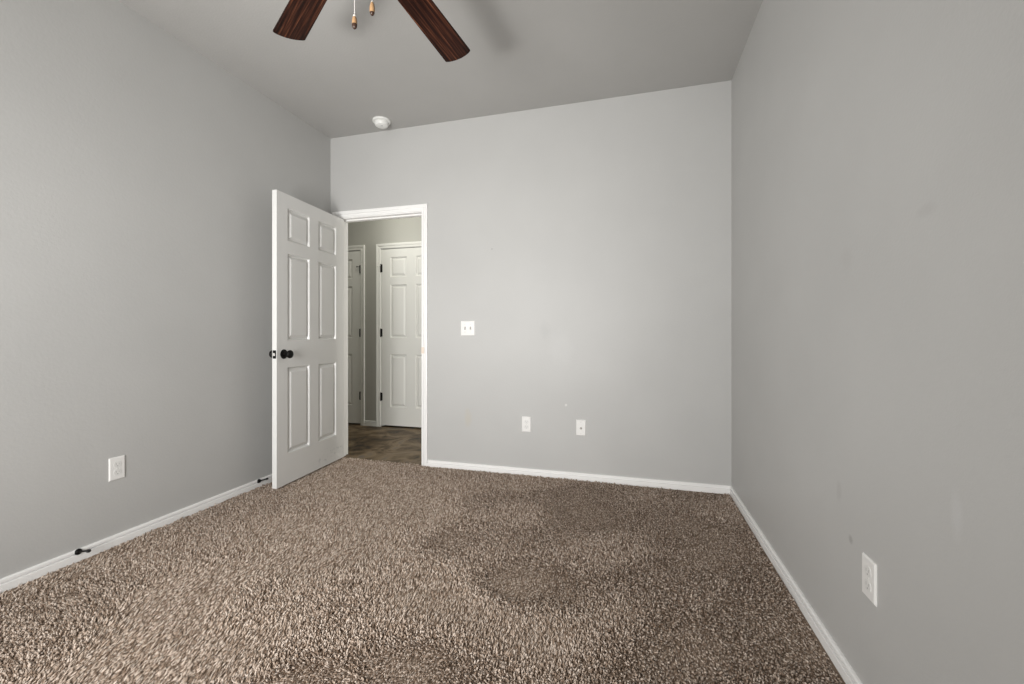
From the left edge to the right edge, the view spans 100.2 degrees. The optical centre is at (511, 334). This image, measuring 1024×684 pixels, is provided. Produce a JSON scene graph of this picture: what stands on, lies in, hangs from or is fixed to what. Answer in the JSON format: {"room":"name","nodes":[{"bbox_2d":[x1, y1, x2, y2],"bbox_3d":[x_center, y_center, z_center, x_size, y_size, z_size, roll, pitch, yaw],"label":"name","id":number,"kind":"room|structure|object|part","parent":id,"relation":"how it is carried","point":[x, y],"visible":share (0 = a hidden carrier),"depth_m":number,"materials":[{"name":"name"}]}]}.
{"room":"empty bedroom","nodes":[
{"label":"empty bedroom","id":0,"kind":"room"},
{"bbox_2d":[0,0,330,578],"bbox_3d":[-2.139,-0.306,1.849,0.120,2.770,4.089,0,0,16],"label":"wall","id":1,"kind":"structure","parent":0,"point":[139,174],"depth_m":2.20,"materials":[{"name":"paint"}]},
{"bbox_2d":[109,455,124,481],"bbox_3d":[-1.988,0.671,2.154,0.007,0.114,0.070,0,0,16],"label":"power outlet","id":2,"kind":"object","parent":1,"relation":"attached to","point":[116,464],"visible":1,"depth_m":2.15,"materials":[{"name":"white plastic"}]},
{"bbox_2d":[114,461,121,467],"bbox_3d":[-1.986,0.652,2.154,0.002,0.028,0.034,0,0,16],"label":"receptacle","id":3,"kind":"object","parent":2,"relation":"attached to","point":[117,464],"depth_m":2.15,"materials":[{"name":"grey plastic"}]},
{"bbox_2d":[114,469,121,474],"bbox_3d":[-1.986,0.691,2.154,0.002,0.028,0.034,0,0,16],"label":"receptacle","id":4,"kind":"object","parent":2,"relation":"attached to","point":[116,471],"depth_m":2.15,"materials":[{"name":"grey plastic"}]},
{"bbox_2d":[0,474,271,593],"bbox_3d":[-2.075,1.032,1.831,0.014,0.060,3.849,0,0,16],"label":"baseboard","id":5,"kind":"structure","parent":1,"relation":"attached to","point":[11,581],"depth_m":2.14,"materials":[{"name":"white paint"}]},
{"bbox_2d":[75,548,90,554],"bbox_3d":[-1.988,1.009,1.987,0.080,0.036,0.028,0,0,16],"label":"door stop","id":6,"kind":"object","parent":5,"relation":"on","point":[78,551],"visible":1,"depth_m":1.99,"materials":[{"name":"black metal"}]},
{"bbox_2d":[348,217,420,420],"bbox_3d":[-0.312,-0.306,4.640,5.100,2.770,0.120,0,0,16],"label":"wall","id":7,"kind":"structure","parent":0,"point":[369,234],"depth_m":4.94,"materials":[{"name":"paint"}]},
{"bbox_2d":[348,251,360,422],"bbox_3d":[-2.108,0.027,5.065,0.719,2.012,0.101,0,0,16],"label":"door","id":8,"kind":"structure","parent":7,"relation":"in","point":[354,267],"depth_m":5.01,"materials":[{"name":"white paint"}]},
{"bbox_2d":[348,245,364,425],"bbox_3d":[-2.094,0.005,5.130,0.829,2.095,0.136,0,0,16],"label":"door frame","id":9,"kind":"structure","parent":7,"relation":"attached to","point":[361,248],"depth_m":4.96,"materials":[{"name":"white paint"}]},
{"bbox_2d":[364,420,375,425],"bbox_3d":[-1.635,1.022,4.941,0.156,0.060,0.014,0,0,16],"label":"baseboard","id":10,"kind":"structure","parent":7,"relation":"attached to","point":[366,422],"depth_m":4.94,"materials":[{"name":"white paint"}]},
{"bbox_2d":[376,241,420,426],"bbox_3d":[-1.120,0.005,4.858,0.880,2.095,0.136,0,0,16],"label":"door frame","id":11,"kind":"structure","parent":7,"relation":"attached to","point":[379,247],"depth_m":4.91,"materials":[{"name":"white paint"}]},
{"bbox_2d":[377,247,420,426],"bbox_3d":[-1.157,0.027,4.799,0.802,2.012,0.101,0,0,16],"label":"door","id":12,"kind":"structure","parent":7,"relation":"in","point":[400,269],"depth_m":4.85,"materials":[{"name":"white paint"}]},
{"bbox_2d":[0,423,844,683],"bbox_3d":[-0.960,1.081,2.322,5.100,0.057,5.395,0,0,16],"label":"floor","id":13,"kind":"structure","parent":0,"point":[833,667],"depth_m":1.71,"materials":[{"name":"brown carpet"}]},
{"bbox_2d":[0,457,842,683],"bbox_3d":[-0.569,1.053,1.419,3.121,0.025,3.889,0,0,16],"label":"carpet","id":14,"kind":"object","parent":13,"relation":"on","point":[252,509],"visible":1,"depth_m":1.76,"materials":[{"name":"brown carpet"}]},
{"bbox_2d":[119,0,762,138],"bbox_3d":[-0.970,-1.741,2.288,5.340,0.100,5.565,0,0,16],"label":"ceiling","id":15,"kind":"structure","parent":0,"point":[523,55],"depth_m":2.56,"materials":[{"name":"paint"}]},
{"bbox_2d":[273,0,469,61],"bbox_3d":[-0.455,-1.344,1.361,1.333,0.694,1.371,0,0,16],"label":"ceiling fan","id":16,"kind":"object","parent":15,"relation":"hanging from","point":[298,17],"visible":1,"depth_m":1.78,"materials":[{"name":"brown wood"}]},
{"bbox_3d":[-0.798,-1.303,1.673,0.130,0.006,0.546,-13,9,-41],"label":"blade","id":17,"kind":"part","parent":16,"relation":"part of","materials":[{"name":"brown wood"}]},
{"bbox_3d":[-0.343,-1.303,1.759,0.130,0.006,0.546,-11,-4,20],"label":"blade","id":18,"kind":"part","parent":16,"relation":"part of","materials":[{"name":"brown wood"}]},
{"bbox_2d":[372,116,390,128],"bbox_3d":[-1.030,-1.665,3.378,0.140,0.050,0.140,0,0,16],"label":"smoke detector","id":19,"kind":"object","parent":15,"relation":"attached to","point":[381,122],"visible":1,"depth_m":3.34,"materials":[{"name":"white plastic"}]},
{"bbox_3d":[-1.030,-1.683,3.378,0.140,0.014,0.140,0,0,16],"label":"plate","id":20,"kind":"part","parent":19,"relation":"part of","materials":[{"name":"white plastic"}]},
{"bbox_2d":[331,80,730,485],"bbox_3d":[-0.037,-0.306,3.321,3.137,2.770,0.120,0,0,16],"label":"wall","id":21,"kind":"structure","parent":0,"point":[586,246],"depth_m":3.12,"materials":[{"name":"paint"}]},
{"bbox_2d":[269,190,343,488],"bbox_3d":[-1.524,0.029,3.265,0.167,2.016,0.799,0,0,12],"label":"door","id":22,"kind":"structure","parent":21,"relation":"in","point":[307,352],"depth_m":3.16,"materials":[{"name":"white paint"}]},
{"bbox_3d":[-1.534,0.132,2.936,0.055,0.057,0.057,0,0,12],"label":"knob","id":23,"kind":"part","parent":22,"relation":"part of","materials":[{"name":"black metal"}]},
{"bbox_2d":[332,204,427,466],"bbox_3d":[-1.091,0.005,3.608,0.895,2.114,0.136,0,0,16],"label":"door frame","id":24,"kind":"structure","parent":21,"relation":"attached to","point":[419,210],"depth_m":3.46,"materials":[{"name":"white paint"}]},
{"bbox_2d":[461,321,474,335],"bbox_3d":[-0.347,-0.052,3.335,0.116,0.114,0.022,0,0,16],"label":"light switch","id":25,"kind":"object","parent":21,"relation":"attached to","point":[467,327],"visible":1,"depth_m":3.34,"materials":[{"name":"white plastic"}]},
{"bbox_2d":[522,416,530,431],"bbox_3d":[0.108,0.672,3.215,0.070,0.114,0.007,0,0,16],"label":"power outlet","id":26,"kind":"object","parent":21,"relation":"attached to","point":[526,421],"visible":1,"depth_m":3.21,"materials":[{"name":"white plastic"}]},
{"bbox_2d":[427,460,729,494],"bbox_3d":[0.390,1.032,3.133,2.214,0.060,0.014,0,0,16],"label":"baseboard","id":27,"kind":"structure","parent":21,"relation":"attached to","point":[633,481],"depth_m":3.08,"materials":[{"name":"white paint"}]},
{"bbox_2d":[576,420,585,435],"bbox_3d":[0.499,0.675,3.101,0.070,0.114,0.016,0,0,16],"label":"plate","id":28,"kind":"object","parent":21,"relation":"attached to","point":[580,424],"visible":1,"depth_m":3.10,"materials":[{"name":"white plastic"}]},
{"bbox_2d":[731,0,1023,683],"bbox_3d":[0.998,-0.306,0.972,0.120,2.770,4.089,0,0,16],"label":"wall","id":29,"kind":"structure","parent":0,"point":[877,146],"depth_m":1.12,"materials":[{"name":"paint"}]},
{"bbox_2d":[730,486,861,683],"bbox_3d":[0.933,1.032,0.990,0.014,0.060,3.849,0,0,16],"label":"baseboard","id":30,"kind":"structure","parent":29,"relation":"attached to","point":[843,667],"depth_m":1.62,"materials":[{"name":"white paint"}]},
{"bbox_2d":[862,552,876,606],"bbox_3d":[0.993,0.678,1.191,0.007,0.114,0.070,0,0,16],"label":"power outlet","id":31,"kind":"object","parent":29,"relation":"attached to","point":[869,567],"visible":1,"depth_m":1.18,"materials":[{"name":"white plastic"}]},
{"bbox_2d":[864,565,870,577],"bbox_3d":[0.991,0.659,1.191,0.002,0.028,0.034,0,0,16],"label":"receptacle","id":32,"kind":"object","parent":31,"relation":"attached to","point":[867,568],"depth_m":1.19,"materials":[{"name":"grey plastic"}]},
{"bbox_2d":[864,579,870,591],"bbox_3d":[0.991,0.698,1.191,0.002,0.028,0.034,0,0,16],"label":"receptacle","id":33,"kind":"object","parent":31,"relation":"attached to","point":[867,582],"depth_m":1.19,"materials":[{"name":"grey plastic"}]}
]}

